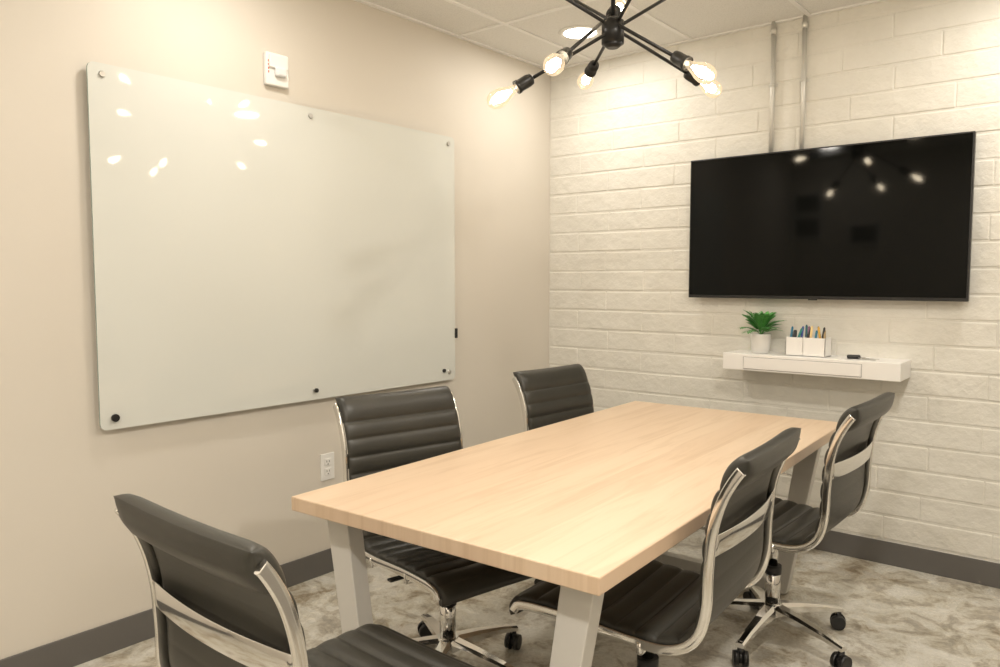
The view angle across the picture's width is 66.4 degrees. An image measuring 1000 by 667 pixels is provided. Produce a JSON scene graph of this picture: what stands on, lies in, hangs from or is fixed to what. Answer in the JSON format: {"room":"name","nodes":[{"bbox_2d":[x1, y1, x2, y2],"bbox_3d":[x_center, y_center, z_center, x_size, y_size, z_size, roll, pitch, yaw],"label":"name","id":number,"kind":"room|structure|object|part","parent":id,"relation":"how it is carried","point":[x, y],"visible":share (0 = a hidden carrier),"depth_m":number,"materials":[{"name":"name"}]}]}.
{"room":"office","nodes":[
{"label":"office","id":0,"kind":"room"},
{"bbox_2d":[0,0,549,659],"bbox_3d":[-1.121,-0.223,2.881,0.100,2.595,4.550,3,5,39],"label":"wall","id":1,"kind":"structure","parent":0,"point":[70,565],"depth_m":2.77,"materials":[{"name":"paint"}]},
{"bbox_2d":[0,548,333,666],"bbox_3d":[-1.080,1.022,2.934,0.008,0.105,4.349,3,5,39],"label":"baseboard","id":2,"kind":"structure","parent":1,"relation":"attached to","point":[74,650],"depth_m":2.61,"materials":[{"name":"grey plastic"}]},
{"bbox_2d":[86,61,457,429],"bbox_3d":[-0.780,-0.325,3.178,0.046,1.207,1.752,3,5,39],"label":"whiteboard","id":3,"kind":"object","parent":1,"relation":"attached to","point":[250,251],"visible":1,"depth_m":2.96,"materials":[{"name":"white glass"}]},
{"bbox_2d":[263,51,288,89],"bbox_3d":[-0.877,-1.038,3.011,0.044,0.128,0.105,3,5,39],"label":"fire alarm strobe","id":4,"kind":"object","parent":1,"relation":"attached to","point":[275,65],"visible":1,"depth_m":2.99,"materials":[{"name":"white plastic"}]},
{"bbox_2d":[320,452,333,480],"bbox_3d":[-0.747,0.577,3.311,0.009,0.116,0.072,3,5,39],"label":"wall outlet","id":5,"kind":"object","parent":1,"relation":"attached to","point":[326,460],"visible":1,"depth_m":3.31,"materials":[{"name":"white plastic"}]},
{"bbox_2d":[74,529,999,666],"bbox_3d":[0.135,1.191,1.986,3.300,0.100,4.600,3,5,39],"label":"floor","id":6,"kind":"structure","parent":0,"point":[895,616],"depth_m":2.86,"materials":[{"name":"carpet"}]},
{"bbox_2d":[114,494,474,666],"bbox_3d":[-0.346,0.726,1.525,0.567,0.892,0.642,3,5,40],"label":"office chair","id":7,"kind":"object","parent":6,"relation":"on","point":[220,598],"visible":1,"depth_m":1.29,"materials":[{"name":"leather"}]},
{"bbox_3d":[-0.345,0.711,1.518,0.524,0.823,0.616,3,5,40],"label":"chrome frame","id":8,"kind":"part","parent":7,"relation":"part of","materials":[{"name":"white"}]},
{"bbox_2d":[333,386,531,666],"bbox_3d":[-0.154,0.660,2.474,0.567,0.892,0.642,-3,5,-39],"label":"office chair","id":9,"kind":"object","parent":6,"relation":"on","point":[388,430],"visible":0.55,"depth_m":2.50,"materials":[{"name":"leather"}]},
{"bbox_2d":[512,364,593,583],"bbox_3d":[0.455,0.607,3.225,0.642,0.892,0.567,4,5,43],"label":"office chair","id":10,"kind":"object","parent":6,"relation":"on","point":[552,395],"visible":0.25,"depth_m":3.31,"materials":[{"name":"leather"}]},
{"bbox_3d":[0.450,0.592,3.224,0.616,0.823,0.524,4,5,43],"label":"chrome frame","id":11,"kind":"part","parent":10,"relation":"part of","materials":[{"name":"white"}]},
{"bbox_2d":[291,401,837,666],"bbox_3d":[0.416,0.746,2.572,0.930,0.705,2.000,3,5,37],"label":"conference table","id":12,"kind":"object","parent":6,"relation":"on","point":[581,504],"visible":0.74,"depth_m":2.04,"materials":[{"name":"brown wood"}]},
{"bbox_2d":[509,427,800,666],"bbox_3d":[0.392,0.692,2.018,0.642,0.892,0.567,3,5,35],"label":"office chair","id":13,"kind":"object","parent":6,"relation":"on","point":[660,608],"visible":0.8,"depth_m":1.88,"materials":[{"name":"leather"}]},
{"bbox_2d":[700,392,894,666],"bbox_3d":[0.965,0.645,2.683,0.642,0.892,0.567,3,5,40],"label":"office chair","id":14,"kind":"object","parent":6,"relation":"on","point":[846,472],"visible":0.71,"depth_m":2.56,"materials":[{"name":"leather"}]},
{"bbox_2d":[366,0,870,65],"bbox_3d":[0.119,-1.396,1.785,3.300,0.100,4.550,3,5,39],"label":"ceiling","id":15,"kind":"structure","parent":0,"point":[693,18],"depth_m":3.57,"materials":[{"name":"tile"}]},
{"bbox_2d":[559,25,600,39],"bbox_3d":[0.394,-1.481,3.763,0.210,0.008,0.210,3,5,39],"label":"recessed light","id":16,"kind":"object","parent":15,"relation":"in","point":[576,32],"visible":0.85,"depth_m":3.75,"materials":[{"name":"white"}]},
{"bbox_2d":[487,0,721,108],"bbox_3d":[0.371,-1.048,2.417,0.739,0.681,0.814,2,4,22],"label":"sputnik chandelier","id":17,"kind":"object","parent":15,"relation":"hanging from","point":[613,28],"visible":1,"depth_m":2.42,"materials":[{"name":"black metal"}]},
{"bbox_2d":[354,0,887,68],"bbox_3d":[0.119,-1.342,1.789,3.100,0.008,4.350,3,5,39],"label":"grid","id":18,"kind":"object","parent":15,"relation":"attached to","point":[795,3],"visible":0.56,"depth_m":3.64,"materials":[{"name":"white metal"}]},
{"bbox_2d":[549,0,999,562],"bbox_3d":[1.525,-0.273,3.594,3.100,2.595,0.104,3,5,39],"label":"wall","id":19,"kind":"structure","parent":0,"point":[623,147],"depth_m":3.58,"materials":[{"name":"brick"}]},
{"bbox_2d":[768,21,777,152],"bbox_3d":[1.296,-1.127,3.635,0.045,0.695,0.028,3,5,39],"label":"conduit","id":20,"kind":"object","parent":19,"relation":"attached to","point":[772,85],"visible":0.88,"depth_m":3.62,"materials":[{"name":"white metal"}]},
{"bbox_2d":[799,14,809,148],"bbox_3d":[1.407,-1.121,3.544,0.045,0.695,0.028,3,5,39],"label":"conduit","id":21,"kind":"object","parent":19,"relation":"attached to","point":[803,80],"visible":0.88,"depth_m":3.53,"materials":[{"name":"white metal"}]},
{"bbox_2d":[723,350,910,381],"bbox_3d":[1.431,0.141,3.500,0.772,0.078,0.204,3,5,39],"label":"floating shelf","id":22,"kind":"object","parent":19,"relation":"attached to","point":[883,369],"visible":0.99,"depth_m":3.38,"materials":[{"name":"white paint"}]},
{"bbox_2d":[739,310,785,353],"bbox_3d":[1.226,-0.008,3.614,0.216,0.205,0.234,3,5,39],"label":"potted fern","id":23,"kind":"object","parent":22,"relation":"on","point":[760,342],"visible":1,"depth_m":3.61,"materials":[{"name":"green plant"}]},
{"bbox_2d":[750,333,771,353],"bbox_3d":[1.242,0.046,3.640,0.098,0.092,0.098,3,5,39],"label":"pot","id":24,"kind":"object","parent":23,"relation":"attached to","point":[760,342],"depth_m":3.60,"materials":[{"name":"white ceramic"}]},
{"bbox_3d":[1.349,0.149,3.439,0.515,0.051,0.005,3,5,39],"label":"drawer","id":25,"kind":"part","parent":22,"relation":"part of","materials":[{"name":"white paint"}]},
{"bbox_2d":[785,325,830,357],"bbox_3d":[1.410,0.032,3.494,0.176,0.142,0.090,3,5,39],"label":"desk organizer","id":26,"kind":"object","parent":22,"relation":"on","point":[807,345],"visible":1,"depth_m":3.46,"materials":[{"name":"white paint"}]},
{"bbox_2d":[847,354,878,359],"bbox_3d":[1.587,0.104,3.346,0.131,0.017,0.050,4,6,43],"label":"remote control","id":27,"kind":"object","parent":22,"relation":"on","point":[849,356],"visible":1,"depth_m":3.35,"materials":[{"name":"black plastic"}]},
{"bbox_2d":[689,131,975,301],"bbox_3d":[1.459,-0.501,3.517,1.232,0.694,0.072,3,5,39],"label":"wall-mounted television","id":28,"kind":"object","parent":19,"relation":"attached to","point":[891,220],"visible":1,"depth_m":3.42,"materials":[{"name":"black plastic"}]},
{"bbox_2d":[813,530,999,588],"bbox_3d":[1.490,0.973,3.637,3.084,0.105,0.008,3,5,39],"label":"baseboard","id":29,"kind":"structure","parent":19,"relation":"attached to","point":[986,573],"depth_m":3.36,"materials":[{"name":"grey plastic"}]}
]}

